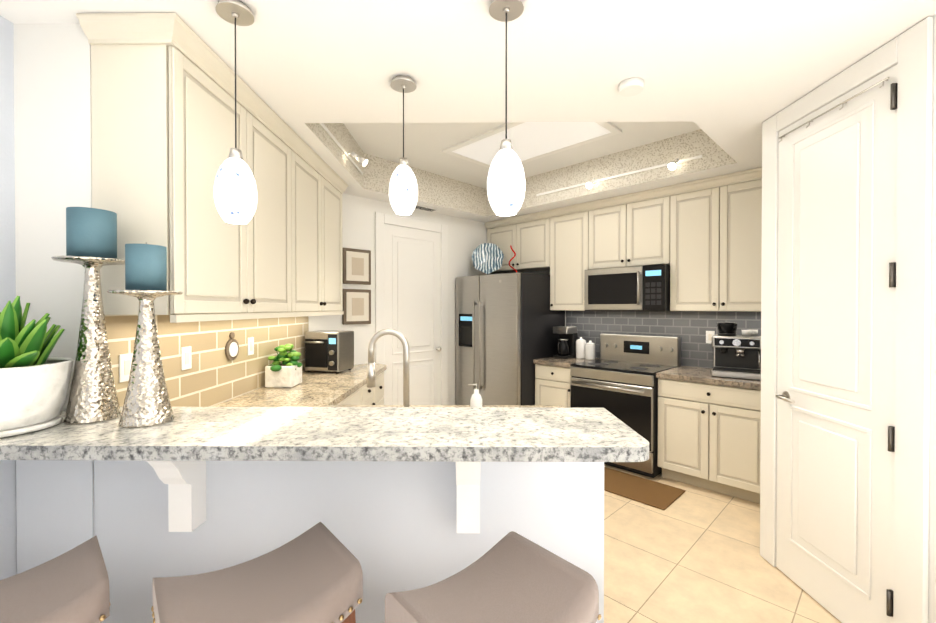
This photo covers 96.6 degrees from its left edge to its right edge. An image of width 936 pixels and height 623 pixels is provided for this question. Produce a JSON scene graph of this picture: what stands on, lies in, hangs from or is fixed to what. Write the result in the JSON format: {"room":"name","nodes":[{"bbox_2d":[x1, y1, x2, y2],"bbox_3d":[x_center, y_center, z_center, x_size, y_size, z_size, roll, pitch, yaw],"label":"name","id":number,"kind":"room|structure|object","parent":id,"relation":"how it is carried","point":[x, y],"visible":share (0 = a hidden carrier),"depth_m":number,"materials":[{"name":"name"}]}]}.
{"room":"kitchen","nodes":[
{"label":"kitchen","id":0,"kind":"room"},
{"bbox_2d":[0,16,16,579],"bbox_3d":[-1.819,0.191,-0.716,0.100,2.560,4.660,0,0,1],"label":"wall","id":1,"kind":"structure","parent":0,"point":[8,545],"depth_m":1.58,"materials":[{"name":"white paint"}]},
{"bbox_2d":[13,23,264,502],"bbox_3d":[-1.641,0.165,2.675,0.395,2.560,2.125,0,0,1],"label":"wall","id":2,"kind":"structure","parent":0,"point":[52,123],"depth_m":1.61,"materials":[{"name":"white paint"}]},
{"bbox_2d":[84,17,299,316],"bbox_3d":[-1.286,-0.550,2.158,0.318,1.116,1.106,0,0,1],"label":"upper cabinet","id":3,"kind":"object","parent":2,"relation":"attached to","point":[163,110],"depth_m":1.68,"materials":[{"name":"beige wood"}]},
{"bbox_2d":[105,312,308,406],"bbox_3d":[-1.440,0.268,2.673,0.006,0.526,2.120,0,0,1],"label":"backsplash","id":4,"kind":"structure","parent":2,"relation":"attached to","point":[213,375],"depth_m":2.32,"materials":[{"name":"beige tile"}]},
{"bbox_2d":[119,353,132,382],"bbox_3d":[-1.442,0.237,1.761,0.007,0.116,0.072,0,0,1],"label":"outlet","id":5,"kind":"object","parent":4,"relation":"attached to","point":[125,361],"depth_m":1.75,"materials":[{"name":"white plastic"}]},
{"bbox_2d":[181,346,191,369],"bbox_3d":[-1.438,0.238,2.131,0.007,0.116,0.072,0,0,1],"label":"outlet","id":6,"kind":"object","parent":4,"relation":"attached to","point":[186,358],"depth_m":2.12,"materials":[{"name":"white plastic"}]},
{"bbox_2d":[225,332,238,359],"bbox_3d":[-1.430,0.211,2.531,0.016,0.170,0.130,0,0,1],"label":"clock","id":7,"kind":"object","parent":4,"relation":"attached to","point":[232,349],"visible":0.94,"depth_m":2.52,"materials":[{"name":"brown"}]},
{"bbox_2d":[248,337,253,354],"bbox_3d":[-1.433,0.229,2.751,0.007,0.116,0.072,0,0,1],"label":"outlet","id":8,"kind":"object","parent":4,"relation":"attached to","point":[250,340],"depth_m":2.75,"materials":[{"name":"white plastic"}]},
{"bbox_2d":[300,141,343,312],"bbox_3d":[-1.277,-0.557,3.149,0.318,1.116,1.108,0,0,1],"label":"upper cabinet","id":9,"kind":"object","parent":2,"relation":"attached to","point":[321,257],"depth_m":3.14,"materials":[{"name":"beige wood"}]},
{"bbox_2d":[309,193,502,404],"bbox_3d":[-0.522,0.148,4.700,2.893,2.560,0.100,0,1,-44],"label":"wall","id":10,"kind":"structure","parent":0,"point":[467,238],"depth_m":4.25,"materials":[{"name":"white paint"}]},
{"bbox_2d":[342,248,370,284],"bbox_3d":[-1.079,-0.436,4.054,0.300,0.340,0.030,0,1,-44],"label":"picture frame","id":11,"kind":"object","parent":10,"relation":"attached to","point":[356,266],"visible":0.9,"depth_m":4.04,"materials":[{"name":"brown"}]},
{"bbox_2d":[342,289,370,324],"bbox_3d":[-1.079,-0.046,4.057,0.300,0.340,0.030,0,1,-44],"label":"picture frame","id":12,"kind":"object","parent":10,"relation":"attached to","point":[356,306],"visible":0.96,"depth_m":4.04,"materials":[{"name":"brown paper"}]},
{"bbox_2d":[375,212,447,404],"bbox_3d":[-0.588,0.211,4.550,0.973,2.433,0.021,0,1,-44],"label":"door frame","id":13,"kind":"structure","parent":10,"relation":"attached to","point":[381,219],"depth_m":4.49,"materials":[{"name":"white wood"}]},
{"bbox_2d":[384,224,441,404],"bbox_3d":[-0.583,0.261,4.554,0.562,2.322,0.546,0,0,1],"label":"door","id":14,"kind":"structure","parent":10,"relation":"in","point":[412,286],"depth_m":4.54,"materials":[{"name":"white wood"}]},
{"bbox_2d":[0,0,935,222],"bbox_3d":[0.465,-1.274,1.921,9.000,0.330,11.000,0,0,1],"label":"ceiling","id":15,"kind":"structure","parent":0,"point":[729,77],"depth_m":1.94,"materials":[{"name":"white paint"}]},
{"bbox_2d":[214,0,257,223],"bbox_3d":[-0.846,-0.715,1.518,0.140,0.778,0.140,0,0,1],"label":"pendant light","id":16,"kind":"object","parent":15,"relation":"hanging from","point":[235,194],"visible":1,"depth_m":1.48,"materials":[{"name":"white glass"}]},
{"bbox_2d":[389,75,417,214],"bbox_3d":[-0.310,-0.790,2.005,0.140,0.636,0.140,0,0,1],"label":"pendant light","id":17,"kind":"object","parent":15,"relation":"hanging from","point":[403,192],"visible":1,"depth_m":1.96,"materials":[{"name":"white glass"}]},
{"bbox_2d":[415,205,438,211],"bbox_3d":[-0.481,-1.122,4.531,0.320,0.011,0.120,0,1,-44],"label":"ceiling vent","id":18,"kind":"object","parent":15,"relation":"in","point":[420,207],"visible":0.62,"depth_m":4.53,"materials":[{"name":"white metal"}]},
{"bbox_2d":[487,0,524,215],"bbox_3d":[0.137,-0.727,1.493,0.138,0.754,0.138,0,0,1],"label":"pendant light","id":19,"kind":"object","parent":15,"relation":"hanging from","point":[506,185],"visible":0.98,"depth_m":1.46,"materials":[{"name":"white glass"}]},
{"bbox_2d":[320,123,701,195],"bbox_3d":[0.453,-1.232,3.486,2.812,0.020,1.929,0,0,1],"label":"track","id":20,"kind":"object","parent":15,"relation":"attached to","point":[539,194],"visible":0.79,"depth_m":3.58,"materials":[{"name":"white metal"}]},
{"bbox_2d":[346,152,367,166],"bbox_3d":[-0.868,-1.186,3.244,0.175,0.113,0.062,0,0,1],"label":"spotlight","id":21,"kind":"object","parent":20,"relation":"attached to","point":[362,161],"visible":0.98,"depth_m":3.23,"materials":[{"name":"white metal"}]},
{"bbox_2d":[586,178,596,188],"bbox_3d":[1.159,-1.191,3.883,0.141,0.113,0.141,0,0,1],"label":"track light","id":22,"kind":"object","parent":20,"relation":"attached to","point":[589,184],"visible":1,"depth_m":3.84,"materials":[{"name":"white metal"}]},
{"bbox_2d":[668,158,678,169],"bbox_3d":[1.669,-1.187,3.363,0.141,0.113,0.141,0,0,1],"label":"track light","id":23,"kind":"object","parent":20,"relation":"attached to","point":[672,165],"visible":1,"depth_m":3.32,"materials":[{"name":"white metal"}]},
{"bbox_2d":[442,122,621,167],"bbox_3d":[0.500,-1.441,3.540,0.760,0.018,1.320,0,1,-44],"label":"ceiling light panel","id":24,"kind":"object","parent":15,"relation":"attached to","point":[531,141],"visible":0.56,"depth_m":3.48,"materials":[{"name":"white plastic"}]},
{"bbox_2d":[618,78,643,96],"bbox_3d":[0.796,-1.092,2.034,0.120,0.033,0.120,0,0,1],"label":"smoke detector","id":25,"kind":"object","parent":15,"relation":"attached to","point":[629,87],"visible":1,"depth_m":2.01,"materials":[{"name":"white plastic"}]},
{"bbox_2d":[525,270,711,368],"bbox_3d":[2.123,0.154,4.000,0.100,2.560,4.605,0,1,-44],"label":"wall","id":26,"kind":"structure","parent":0,"point":[546,272],"depth_m":5.13,"materials":[{"name":"white paint"}]},
{"bbox_2d":[485,167,761,310],"bbox_3d":[1.550,-0.566,4.233,0.377,1.116,3.438,0,1,-44],"label":"upper cabinet","id":27,"kind":"object","parent":26,"relation":"attached to","point":[702,238],"visible":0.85,"depth_m":3.77,"materials":[{"name":"beige wood"}]},
{"bbox_2d":[584,264,674,311],"bbox_3d":[1.602,-0.213,4.113,0.460,0.423,0.794,0,1,-44],"label":"microwave","id":28,"kind":"object","parent":27,"relation":"attached to","point":[645,288],"visible":0.98,"depth_m":3.93,"materials":[{"name":"grey metal"}]},
{"bbox_2d":[566,311,760,368],"bbox_3d":[2.039,0.257,4.010,0.006,0.526,2.525,0,1,-44],"label":"backsplash","id":29,"kind":"structure","parent":26,"relation":"attached to","point":[690,328],"depth_m":4.04,"materials":[{"name":"grey tile"}]},
{"bbox_2d":[706,331,714,343],"bbox_3d":[2.218,0.235,3.818,0.007,0.116,0.072,0,1,-44],"label":"outlet","id":30,"kind":"object","parent":29,"relation":"attached to","point":[709,334],"depth_m":3.82,"materials":[{"name":"white plastic"}]},
{"bbox_2d":[604,464,841,622],"bbox_3d":[0.465,1.475,1.943,9.000,0.050,11.000,0,0,1],"label":"floor","id":31,"kind":"structure","parent":0,"point":[691,554],"depth_m":2.36,"materials":[{"name":"tile"}]},
{"bbox_2d":[0,536,110,622],"bbox_3d":[-1.197,1.075,1.034,0.357,0.765,0.448,0,1,44],"label":"stool","id":32,"kind":"object","parent":31,"relation":"on","point":[71,586],"visible":1,"depth_m":1.08,"materials":[{"name":"fabric"}]},
{"bbox_2d":[151,522,362,622],"bbox_3d":[-0.560,1.074,1.123,0.448,0.765,0.357,0,1,-40],"label":"stool","id":33,"kind":"object","parent":31,"relation":"on","point":[314,574],"visible":1,"depth_m":1.10,"materials":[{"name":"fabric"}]},
{"bbox_2d":[212,363,386,406],"bbox_3d":[-1.108,0.984,2.948,0.660,0.912,2.531,0,0,1],"label":"base cabinet","id":34,"kind":"object","parent":31,"relation":"on","point":[347,388],"depth_m":2.83,"materials":[{"name":"stone"}]},
{"bbox_2d":[265,344,301,387],"bbox_3d":[-1.301,0.379,2.960,0.224,0.297,0.271,0,0,1],"label":"potted plant","id":35,"kind":"object","parent":34,"relation":"on","point":[286,372],"visible":1,"depth_m":2.90,"materials":[{"name":"ceramic"}]},
{"bbox_2d":[304,330,353,373],"bbox_3d":[-1.215,0.347,3.626,0.330,0.350,0.308,0,0,15],"label":"toaster oven","id":36,"kind":"object","parent":34,"relation":"on","point":[329,350],"visible":1,"depth_m":3.52,"materials":[{"name":"silver metal"}]},
{"bbox_2d":[0,407,648,622],"bbox_3d":[-0.604,0.919,1.436,2.284,1.070,0.475,0,0,1],"label":"kitchen peninsula","id":37,"kind":"object","parent":31,"relation":"on","point":[396,499],"depth_m":1.60,"materials":[{"name":"white"}]},
{"bbox_2d":[0,296,73,437],"bbox_3d":[-1.503,0.167,1.342,0.411,0.435,0.443,0,0,1],"label":"potted plant","id":38,"kind":"object","parent":37,"relation":"on","point":[35,378],"visible":1,"depth_m":1.32,"materials":[{"name":"ceramic"}]},
{"bbox_2d":[51,207,124,423],"bbox_3d":[-1.339,0.007,1.488,0.210,0.752,0.210,0,0,1],"label":"candle holder","id":39,"kind":"object","parent":37,"relation":"on","point":[91,241],"visible":1,"depth_m":1.45,"materials":[{"name":"silver metal"}]},
{"bbox_2d":[107,243,182,427],"bbox_3d":[-1.115,0.072,1.446,0.210,0.622,0.210,0,0,1],"label":"candle holder","id":40,"kind":"object","parent":37,"relation":"on","point":[147,403],"visible":1,"depth_m":1.41,"materials":[{"name":"silver metal"}]},
{"bbox_2d":[328,399,562,407],"bbox_3d":[-0.130,0.943,2.024,1.312,0.814,0.701,0,0,1],"label":"base cabinet","id":41,"kind":"object","parent":31,"relation":"on","point":[339,402],"depth_m":2.36,"materials":[{"name":"stone"}]},
{"bbox_2d":[367,328,408,406],"bbox_3d":[-0.350,0.308,1.991,0.267,0.454,0.052,0,0,1],"label":"faucet","id":42,"kind":"object","parent":41,"relation":"on","point":[401,337],"visible":0.81,"depth_m":1.98,"materials":[{"name":"silver metal"}]},
{"bbox_2d":[468,384,481,406],"bbox_3d":[0.036,0.446,2.059,0.070,0.178,0.058,0,0,1],"label":"soap dispenser","id":43,"kind":"object","parent":41,"relation":"on","point":[476,399],"visible":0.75,"depth_m":2.04,"materials":[{"name":"white ceramic"}]},
{"bbox_2d":[385,531,601,622],"bbox_3d":[0.066,1.075,1.064,0.448,0.765,0.357,0,1,-40],"label":"stool","id":44,"kind":"object","parent":31,"relation":"on","point":[512,577],"visible":1,"depth_m":1.08,"materials":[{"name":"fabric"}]},
{"bbox_2d":[456,272,564,404],"bbox_3d":[0.476,0.504,4.920,0.945,1.835,0.948,0,1,-44],"label":"refrigerator","id":45,"kind":"object","parent":31,"relation":"on","point":[506,323],"visible":0.6,"depth_m":4.54,"materials":[{"name":"grey metal"}]},
{"bbox_2d":[472,243,503,274],"bbox_3d":[0.235,-0.617,4.986,0.385,0.405,0.133,0,0,1],"label":"decorative plate","id":46,"kind":"object","parent":45,"relation":"on","point":[487,258],"visible":0.92,"depth_m":5.00,"materials":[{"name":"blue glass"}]},
{"bbox_2d":[508,245,516,271],"bbox_3d":[0.509,-0.581,4.718,0.101,0.336,0.092,0,0,1],"label":"decorative sculpture","id":47,"kind":"object","parent":45,"relation":"on","point":[512,258],"visible":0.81,"depth_m":4.72,"materials":[{"name":"red glass"}]},
{"bbox_2d":[533,357,599,407],"bbox_3d":[1.092,0.972,4.524,0.786,0.912,0.786,0,0,1],"label":"base cabinet","id":48,"kind":"object","parent":31,"relation":"on","point":[552,375],"depth_m":4.33,"materials":[{"name":"beige wood"}]},
{"bbox_2d":[553,326,576,358],"bbox_3d":[1.069,0.342,4.624,0.250,0.345,0.184,0,1,-44],"label":"coffee maker","id":49,"kind":"object","parent":48,"relation":"on","point":[566,345],"visible":1,"depth_m":4.58,"materials":[{"name":"black plastic"}]},
{"bbox_2d":[576,337,594,359],"bbox_3d":[1.278,0.398,4.541,0.183,0.234,0.197,0,0,1],"label":"canisters","id":50,"kind":"object","parent":48,"relation":"on","point":[584,350],"visible":1,"depth_m":4.53,"materials":[{"name":"white ceramic"}]},
{"bbox_2d":[570,333,680,477],"bbox_3d":[1.496,0.837,4.017,0.737,1.187,0.800,0,1,-44],"label":"range","id":51,"kind":"object","parent":31,"relation":"on","point":[618,379],"visible":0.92,"depth_m":3.85,"materials":[{"name":"grey metal"}]},
{"bbox_2d":[604,467,685,509],"bbox_3d":[1.292,1.431,3.464,0.450,0.010,0.820,0,1,-44],"label":"mat","id":52,"kind":"object","parent":31,"relation":"on","point":[658,495],"visible":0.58,"depth_m":3.34,"materials":[{"name":"brown fabric"}]},
{"bbox_2d":[656,366,760,503],"bbox_3d":[2.262,0.981,3.333,1.327,0.912,1.326,0,0,1],"label":"base cabinet","id":53,"kind":"object","parent":31,"relation":"on","point":[709,431],"depth_m":3.29,"materials":[{"name":"beige wood"}]},
{"bbox_2d":[711,322,760,380],"bbox_3d":[2.167,0.307,3.353,0.340,0.435,0.376,0,1,36],"label":"espresso machine","id":54,"kind":"object","parent":53,"relation":"on","point":[735,356],"visible":0.96,"depth_m":3.32,"materials":[{"name":"silver metal"}]},
{"bbox_2d":[928,14,935,622],"bbox_3d":[1.774,0.188,-0.299,0.100,2.560,5.560,0,0,1],"label":"wall","id":55,"kind":"structure","parent":0,"point":[932,544],"depth_m":1.56,"materials":[{"name":"white paint"}]},
{"bbox_2d":[776,64,897,622],"bbox_3d":[1.708,0.221,2.011,0.072,2.442,0.658,0,0,1],"label":"pantry door","id":56,"kind":"structure","parent":55,"relation":"in","point":[837,202],"depth_m":1.94,"materials":[{"name":"white wood"}]},
{"bbox_2d":[760,17,932,622],"bbox_3d":[1.734,0.170,2.014,0.021,2.555,0.895,0,0,1],"label":"door frame","id":57,"kind":"structure","parent":55,"relation":"attached to","point":[909,52],"depth_m":1.64,"materials":[{"name":"white wood"}]}
]}

